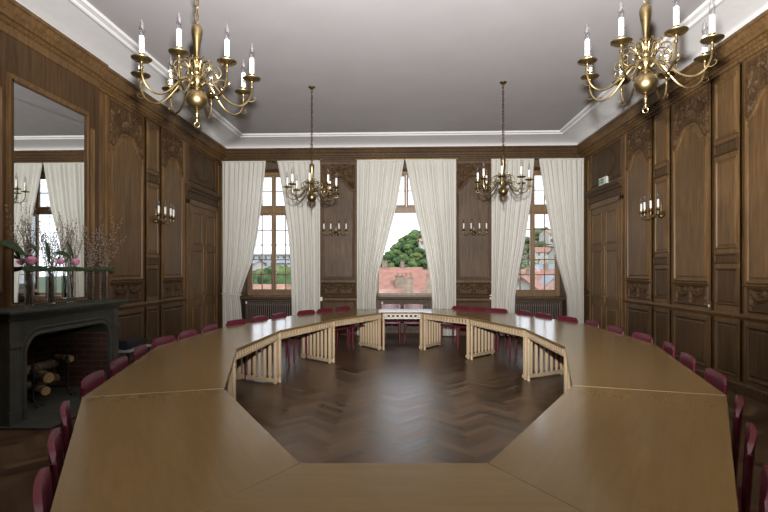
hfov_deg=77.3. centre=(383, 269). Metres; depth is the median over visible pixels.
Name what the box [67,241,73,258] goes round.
broad leaf
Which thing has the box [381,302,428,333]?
radiator
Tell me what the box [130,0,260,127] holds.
brass chandelier
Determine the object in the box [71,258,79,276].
peony
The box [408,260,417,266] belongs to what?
tree
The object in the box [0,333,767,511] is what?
floor
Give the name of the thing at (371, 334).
table section
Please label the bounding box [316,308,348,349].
leather chair
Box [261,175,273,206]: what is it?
window pane
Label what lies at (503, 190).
brass chandelier
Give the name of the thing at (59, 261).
peony
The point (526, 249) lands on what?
tree
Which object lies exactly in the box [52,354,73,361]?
log
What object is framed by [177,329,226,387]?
leather chair
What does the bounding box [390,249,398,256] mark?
tree
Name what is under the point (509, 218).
curtain
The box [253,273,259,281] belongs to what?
tree
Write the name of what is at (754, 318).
trim
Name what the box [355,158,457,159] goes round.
curtain rod
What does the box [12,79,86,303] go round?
wall mirror
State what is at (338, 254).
wall
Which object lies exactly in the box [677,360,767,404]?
baseboard
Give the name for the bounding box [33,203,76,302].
bunch
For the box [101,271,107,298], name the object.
glass vase
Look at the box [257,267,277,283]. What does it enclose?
tree
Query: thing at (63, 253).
broad leaf
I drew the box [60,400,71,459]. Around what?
leather chair
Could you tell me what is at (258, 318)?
leather chair
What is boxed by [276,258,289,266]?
house
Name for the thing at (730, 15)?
trim
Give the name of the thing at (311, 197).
brass chandelier
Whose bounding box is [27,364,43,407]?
firedog
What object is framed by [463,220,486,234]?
wall sconce
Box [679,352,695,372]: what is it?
leather chair
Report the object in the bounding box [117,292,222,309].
trim
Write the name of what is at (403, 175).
window pane
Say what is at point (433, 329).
table section
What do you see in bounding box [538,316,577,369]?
leather chair
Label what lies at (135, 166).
wall
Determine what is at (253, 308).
radiator
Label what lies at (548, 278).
house
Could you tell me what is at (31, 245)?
broad leaf
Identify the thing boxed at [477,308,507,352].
leather chair
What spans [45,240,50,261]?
broad leaf
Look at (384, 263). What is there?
house
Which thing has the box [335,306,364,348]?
leather chair
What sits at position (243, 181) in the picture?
curtain
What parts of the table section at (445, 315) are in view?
corner post, support frame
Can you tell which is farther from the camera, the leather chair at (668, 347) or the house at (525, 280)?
the house at (525, 280)
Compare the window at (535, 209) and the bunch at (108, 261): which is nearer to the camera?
the bunch at (108, 261)
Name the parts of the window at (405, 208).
sill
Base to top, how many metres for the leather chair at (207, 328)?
0.816 m
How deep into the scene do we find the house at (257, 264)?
149.96 m
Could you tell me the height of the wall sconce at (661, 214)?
0.433 m
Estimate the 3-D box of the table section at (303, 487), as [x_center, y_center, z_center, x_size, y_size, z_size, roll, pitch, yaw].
[0.007,1.225,1.679,1.877,0.750,0.857,0,0,0]
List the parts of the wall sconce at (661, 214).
stem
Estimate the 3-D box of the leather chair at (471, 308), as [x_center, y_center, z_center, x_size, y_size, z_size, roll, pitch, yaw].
[1.823,1.193,9.827,0.496,0.816,0.495,0,0,43]
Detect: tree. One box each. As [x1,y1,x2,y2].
[253,272,290,283]
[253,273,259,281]
[255,266,290,273]
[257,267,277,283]
[276,265,289,271]
[386,253,396,262]
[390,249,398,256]
[393,242,400,250]
[395,258,406,266]
[399,242,405,252]
[399,254,408,258]
[403,244,412,253]
[406,233,416,240]
[406,240,415,245]
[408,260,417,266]
[409,235,419,240]
[410,252,422,261]
[414,247,423,253]
[420,259,426,268]
[522,245,529,258]
[522,260,538,267]
[525,236,529,245]
[535,230,541,242]
[535,241,546,246]
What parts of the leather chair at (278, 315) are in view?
backrest, leg, leg, seat, leg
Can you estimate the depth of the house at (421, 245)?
259.26 m
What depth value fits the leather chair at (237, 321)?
7.50 m
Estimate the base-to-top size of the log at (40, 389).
0.113 m
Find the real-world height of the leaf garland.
0.076 m
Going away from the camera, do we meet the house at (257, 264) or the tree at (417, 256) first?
the house at (257, 264)
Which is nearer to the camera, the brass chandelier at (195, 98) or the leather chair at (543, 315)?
the brass chandelier at (195, 98)
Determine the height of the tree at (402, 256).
6.595 m
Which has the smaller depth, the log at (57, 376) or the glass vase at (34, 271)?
the glass vase at (34, 271)
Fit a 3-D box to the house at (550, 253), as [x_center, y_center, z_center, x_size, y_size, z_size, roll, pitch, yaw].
[86.976,-5.194,236.907,10.000,10.080,8.000,0,0,-21]
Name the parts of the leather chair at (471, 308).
leg, backrest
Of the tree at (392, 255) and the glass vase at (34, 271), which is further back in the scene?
the tree at (392, 255)
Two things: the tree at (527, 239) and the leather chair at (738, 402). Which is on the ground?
the tree at (527, 239)
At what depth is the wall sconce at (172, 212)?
8.62 m
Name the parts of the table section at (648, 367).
corner post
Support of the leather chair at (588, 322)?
on the floor
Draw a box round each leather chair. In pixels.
[33,466,52,511]
[48,427,62,498]
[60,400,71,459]
[80,370,105,399]
[109,356,128,377]
[133,344,147,361]
[151,335,175,349]
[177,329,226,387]
[201,324,246,379]
[226,319,267,374]
[250,316,289,364]
[271,313,307,362]
[297,310,327,353]
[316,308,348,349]
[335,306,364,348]
[380,304,401,342]
[403,304,423,342]
[440,306,469,347]
[457,307,488,347]
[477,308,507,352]
[497,310,531,356]
[515,313,552,360]
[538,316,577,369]
[558,320,598,368]
[607,325,623,334]
[632,332,652,342]
[662,341,674,357]
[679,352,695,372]
[704,368,727,395]
[732,395,742,480]
[736,422,756,511]
[758,464,767,511]
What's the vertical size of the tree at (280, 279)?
14.225 m
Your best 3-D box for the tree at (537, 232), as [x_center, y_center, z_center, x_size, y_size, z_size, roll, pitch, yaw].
[95.556,-19.896,298.679,7.108,10.614,9.147,0,0,-26]
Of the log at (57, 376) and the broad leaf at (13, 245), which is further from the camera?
the log at (57, 376)
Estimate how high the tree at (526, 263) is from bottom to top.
11.022 m
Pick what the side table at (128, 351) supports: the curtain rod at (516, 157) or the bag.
the bag
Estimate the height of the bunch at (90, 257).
0.963 m
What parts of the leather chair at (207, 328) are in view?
backrest, leg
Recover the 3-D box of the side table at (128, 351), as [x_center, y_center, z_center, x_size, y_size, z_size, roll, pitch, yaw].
[-3.945,1.400,7.403,0.400,0.400,0.640,0,0,2]
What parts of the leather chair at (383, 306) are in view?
seat, backrest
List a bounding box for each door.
[186,145,221,333]
[585,138,623,329]
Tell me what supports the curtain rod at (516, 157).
attached to the wall at (338, 254)
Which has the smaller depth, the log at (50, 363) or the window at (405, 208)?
the log at (50, 363)
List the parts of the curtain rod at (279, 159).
rod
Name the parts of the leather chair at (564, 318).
leg, backrest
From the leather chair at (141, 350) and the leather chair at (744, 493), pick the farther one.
the leather chair at (141, 350)
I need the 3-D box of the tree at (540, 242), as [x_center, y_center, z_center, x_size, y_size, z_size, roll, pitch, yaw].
[88.116,-10.951,270.141,7.098,10.146,7.439,0,0,25]
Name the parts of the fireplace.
roll moulding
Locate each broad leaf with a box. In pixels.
[0,240,26,257]
[29,242,38,253]
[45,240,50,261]
[55,251,71,258]
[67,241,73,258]
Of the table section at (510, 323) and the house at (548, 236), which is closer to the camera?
the table section at (510, 323)
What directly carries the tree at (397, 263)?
on the ground
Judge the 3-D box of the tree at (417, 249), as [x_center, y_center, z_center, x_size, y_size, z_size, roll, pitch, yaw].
[18.411,-8.024,254.190,5.487,7.484,5.235,0,0,39]
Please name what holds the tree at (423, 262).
on the ground
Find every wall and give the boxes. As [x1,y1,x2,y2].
[0,22,221,356]
[222,154,578,334]
[584,47,767,389]
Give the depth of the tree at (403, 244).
278.96 m
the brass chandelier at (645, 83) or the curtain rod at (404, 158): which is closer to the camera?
the brass chandelier at (645, 83)
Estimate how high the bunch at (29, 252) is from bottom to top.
1.122 m
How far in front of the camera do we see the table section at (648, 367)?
4.04 m
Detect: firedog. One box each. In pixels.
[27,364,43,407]
[34,355,76,394]
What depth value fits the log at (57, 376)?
5.93 m
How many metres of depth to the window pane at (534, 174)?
12.14 m
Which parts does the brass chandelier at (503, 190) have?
arm, arm, chain, arm, arm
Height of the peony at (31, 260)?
0.261 m
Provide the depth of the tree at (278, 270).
72.50 m
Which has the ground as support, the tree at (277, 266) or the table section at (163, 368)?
the tree at (277, 266)
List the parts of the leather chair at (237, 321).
backrest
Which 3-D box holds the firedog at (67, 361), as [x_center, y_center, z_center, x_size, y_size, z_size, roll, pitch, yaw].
[-4.157,1.325,6.060,0.518,0.500,0.122,0,0,2]
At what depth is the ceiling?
6.97 m
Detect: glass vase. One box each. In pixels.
[24,271,34,307]
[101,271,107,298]
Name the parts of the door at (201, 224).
oval panel, frame, cornice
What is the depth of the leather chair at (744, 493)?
2.18 m
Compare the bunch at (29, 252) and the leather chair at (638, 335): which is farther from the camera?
the leather chair at (638, 335)
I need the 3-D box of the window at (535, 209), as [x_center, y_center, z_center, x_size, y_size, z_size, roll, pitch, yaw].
[3.751,-0.880,11.962,1.360,3.240,0.628,0,0,2]
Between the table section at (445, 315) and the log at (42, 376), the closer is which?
the log at (42, 376)
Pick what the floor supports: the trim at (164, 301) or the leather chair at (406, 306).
the leather chair at (406, 306)
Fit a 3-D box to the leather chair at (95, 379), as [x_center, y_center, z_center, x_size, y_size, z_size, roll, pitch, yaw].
[-1.965,1.193,3.650,0.495,0.816,0.496,0,0,-13]
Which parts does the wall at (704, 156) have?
corner panel, arched panel, panel, narrow panel, narrow panel, narrow panel, panel, arched panel, panel, narrow panel, narrow panel, narrow panel, panel, arched panel, panel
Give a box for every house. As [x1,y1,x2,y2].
[253,254,289,267]
[253,260,265,269]
[253,284,284,288]
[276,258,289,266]
[379,260,422,269]
[379,270,429,288]
[379,273,430,292]
[418,239,424,248]
[516,266,543,289]
[518,262,553,280]
[529,247,550,263]
[535,265,553,268]
[538,230,553,246]
[539,275,553,285]
[541,281,553,289]
[547,249,553,263]
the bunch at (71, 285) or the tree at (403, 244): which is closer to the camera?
the bunch at (71, 285)
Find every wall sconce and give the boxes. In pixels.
[153,205,175,224]
[322,220,347,235]
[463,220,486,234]
[639,196,664,219]
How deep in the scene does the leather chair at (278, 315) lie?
8.49 m
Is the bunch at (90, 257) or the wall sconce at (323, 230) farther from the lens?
the wall sconce at (323, 230)
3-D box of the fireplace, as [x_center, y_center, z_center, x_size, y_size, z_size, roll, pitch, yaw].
[-3.897,1.010,5.745,1.220,1.180,2.030,0,0,2]
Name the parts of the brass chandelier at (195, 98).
arm, arm, arm, arm, chain, arm, arm, arm, arm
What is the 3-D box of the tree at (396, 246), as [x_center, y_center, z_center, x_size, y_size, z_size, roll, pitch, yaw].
[9.692,-12.024,293.596,7.935,9.208,6.166,0,0,-4]
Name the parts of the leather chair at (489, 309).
leg, backrest, leg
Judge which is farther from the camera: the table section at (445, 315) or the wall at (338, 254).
the wall at (338, 254)
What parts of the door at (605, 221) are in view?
cornice, frame, oval panel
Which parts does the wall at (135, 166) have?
overmantel moulding, arched panel, panel, narrow panel, narrow panel, narrow panel, panel, panel, arched panel, corner panel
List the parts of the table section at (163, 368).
support frame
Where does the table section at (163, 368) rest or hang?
on the floor
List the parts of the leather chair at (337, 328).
backrest, seat, leg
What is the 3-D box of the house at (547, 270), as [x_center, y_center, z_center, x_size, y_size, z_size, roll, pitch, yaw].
[29.785,7.612,90.948,10.000,17.975,10.000,0,0,-15]
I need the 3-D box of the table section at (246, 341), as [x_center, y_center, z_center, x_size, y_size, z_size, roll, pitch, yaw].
[-1.968,1.225,6.175,0.962,0.750,1.963,0,0,5]
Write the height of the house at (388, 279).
16.549 m
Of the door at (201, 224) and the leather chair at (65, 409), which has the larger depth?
the door at (201, 224)
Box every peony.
[25,256,37,279]
[55,259,64,279]
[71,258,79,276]
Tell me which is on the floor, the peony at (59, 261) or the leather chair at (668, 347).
the leather chair at (668, 347)
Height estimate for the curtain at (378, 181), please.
4.197 m
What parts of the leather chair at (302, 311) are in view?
backrest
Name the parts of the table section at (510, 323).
corner post, support frame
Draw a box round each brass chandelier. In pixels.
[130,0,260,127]
[283,86,339,207]
[474,81,532,201]
[577,0,724,112]
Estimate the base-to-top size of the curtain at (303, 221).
4.200 m
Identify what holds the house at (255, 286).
on the ground
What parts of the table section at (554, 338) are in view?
corner post, support frame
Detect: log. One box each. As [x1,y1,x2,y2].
[27,359,58,374]
[27,370,54,382]
[27,373,59,389]
[27,383,50,395]
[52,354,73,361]
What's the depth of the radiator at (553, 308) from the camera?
11.75 m
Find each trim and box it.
[0,0,226,162]
[15,0,767,147]
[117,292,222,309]
[225,145,577,161]
[576,9,767,157]
[584,293,767,323]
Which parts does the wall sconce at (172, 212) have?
stem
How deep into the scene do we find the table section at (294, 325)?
7.98 m
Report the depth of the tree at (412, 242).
279.44 m
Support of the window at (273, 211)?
in the wall at (338, 254)
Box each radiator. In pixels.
[245,301,291,322]
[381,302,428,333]
[515,302,559,319]
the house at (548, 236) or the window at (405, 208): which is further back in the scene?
the house at (548, 236)
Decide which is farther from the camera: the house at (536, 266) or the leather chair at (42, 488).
the house at (536, 266)
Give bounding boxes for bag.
[119,338,146,349]
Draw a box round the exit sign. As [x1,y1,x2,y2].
[599,176,608,185]
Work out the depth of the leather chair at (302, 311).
9.11 m
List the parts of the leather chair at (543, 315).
leg, backrest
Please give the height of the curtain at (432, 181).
4.200 m
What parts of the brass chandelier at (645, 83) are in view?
arm, arm, arm, arm, arm, arm, arm, arm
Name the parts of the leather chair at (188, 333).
backrest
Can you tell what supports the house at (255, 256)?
on the ground
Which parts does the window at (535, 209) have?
sill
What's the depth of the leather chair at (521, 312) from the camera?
9.06 m
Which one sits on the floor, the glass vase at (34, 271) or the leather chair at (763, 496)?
the leather chair at (763, 496)
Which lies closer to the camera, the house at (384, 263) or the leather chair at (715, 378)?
the leather chair at (715, 378)
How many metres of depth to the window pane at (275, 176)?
12.38 m
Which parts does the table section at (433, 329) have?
corner post, support frame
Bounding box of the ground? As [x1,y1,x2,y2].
[404,240,553,268]
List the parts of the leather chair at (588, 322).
backrest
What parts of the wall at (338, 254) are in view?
panel, arched panel, panel, arched panel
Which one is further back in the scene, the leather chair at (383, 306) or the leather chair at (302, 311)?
the leather chair at (383, 306)
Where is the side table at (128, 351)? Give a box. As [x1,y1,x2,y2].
[119,344,150,364]
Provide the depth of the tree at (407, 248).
265.21 m
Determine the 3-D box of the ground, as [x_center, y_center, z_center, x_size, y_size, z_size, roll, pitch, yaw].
[9.996,-5.389,266.563,660.000,35.977,506.500,0,0,2]
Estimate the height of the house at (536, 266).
17.529 m
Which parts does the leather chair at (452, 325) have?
leg, seat, leg, leg, backrest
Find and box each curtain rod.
[221,159,321,163]
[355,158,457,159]
[489,157,584,160]
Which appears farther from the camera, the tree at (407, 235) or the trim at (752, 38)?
the tree at (407, 235)
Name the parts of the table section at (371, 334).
corner post, support frame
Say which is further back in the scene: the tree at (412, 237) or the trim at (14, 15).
the tree at (412, 237)
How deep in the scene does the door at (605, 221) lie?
10.15 m
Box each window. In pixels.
[241,172,290,298]
[376,171,431,299]
[515,170,565,299]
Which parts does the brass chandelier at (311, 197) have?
arm, arm, chain, arm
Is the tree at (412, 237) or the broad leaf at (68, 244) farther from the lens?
the tree at (412, 237)
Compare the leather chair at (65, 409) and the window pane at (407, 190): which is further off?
the window pane at (407, 190)
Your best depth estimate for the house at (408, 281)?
42.56 m
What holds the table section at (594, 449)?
on the floor
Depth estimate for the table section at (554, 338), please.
6.09 m
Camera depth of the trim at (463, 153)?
11.66 m
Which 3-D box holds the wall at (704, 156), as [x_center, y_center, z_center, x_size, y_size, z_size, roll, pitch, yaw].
[4.655,-0.825,5.229,0.309,4.850,13.800,0,0,2]
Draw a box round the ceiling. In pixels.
[87,0,705,133]
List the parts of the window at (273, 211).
sill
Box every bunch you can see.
[5,203,43,304]
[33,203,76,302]
[56,212,82,300]
[81,225,102,298]
[86,215,125,297]
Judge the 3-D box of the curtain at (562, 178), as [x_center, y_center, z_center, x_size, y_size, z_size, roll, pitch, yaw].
[4.189,-0.520,11.345,1.041,4.200,0.165,0,0,2]
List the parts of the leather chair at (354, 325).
backrest, leg, leg, seat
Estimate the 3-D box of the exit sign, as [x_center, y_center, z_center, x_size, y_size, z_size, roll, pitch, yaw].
[4.722,-1.905,10.330,0.057,0.150,0.400,0,0,2]
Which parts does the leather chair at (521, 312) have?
leg, leg, backrest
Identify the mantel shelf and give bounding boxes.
[0,299,127,321]
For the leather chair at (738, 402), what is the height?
0.816 m
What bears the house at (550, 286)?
on the ground
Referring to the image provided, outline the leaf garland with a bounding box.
[21,266,115,271]
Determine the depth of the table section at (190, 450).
2.21 m
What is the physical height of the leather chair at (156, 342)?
0.816 m
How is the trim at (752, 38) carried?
attached to the wall at (704, 156)
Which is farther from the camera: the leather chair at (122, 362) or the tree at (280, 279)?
the tree at (280, 279)
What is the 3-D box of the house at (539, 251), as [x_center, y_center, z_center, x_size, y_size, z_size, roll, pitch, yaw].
[82.555,-6.720,252.084,10.000,10.080,8.000,0,0,-9]
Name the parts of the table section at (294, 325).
corner post, support frame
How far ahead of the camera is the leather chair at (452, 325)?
10.09 m
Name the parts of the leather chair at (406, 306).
leg, seat, backrest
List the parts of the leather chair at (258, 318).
backrest, leg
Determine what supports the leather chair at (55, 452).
on the floor
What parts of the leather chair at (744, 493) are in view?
seat, backrest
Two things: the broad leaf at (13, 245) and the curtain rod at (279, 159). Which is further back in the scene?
the curtain rod at (279, 159)
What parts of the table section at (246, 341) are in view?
corner post, support frame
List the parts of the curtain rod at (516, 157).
rod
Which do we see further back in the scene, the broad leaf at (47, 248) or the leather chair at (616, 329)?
the leather chair at (616, 329)
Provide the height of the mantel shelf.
0.100 m
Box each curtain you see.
[221,161,265,326]
[277,160,319,334]
[357,160,403,335]
[405,159,455,335]
[491,159,533,335]
[539,158,583,323]
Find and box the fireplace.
[0,299,127,429]
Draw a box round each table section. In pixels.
[50,388,299,511]
[84,346,236,396]
[159,326,280,399]
[201,463,581,511]
[231,315,333,382]
[299,309,382,361]
[360,309,442,349]
[422,309,505,358]
[469,313,582,379]
[488,386,738,511]
[525,324,652,392]
[565,344,725,395]
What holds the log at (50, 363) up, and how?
on the log at (42, 376)

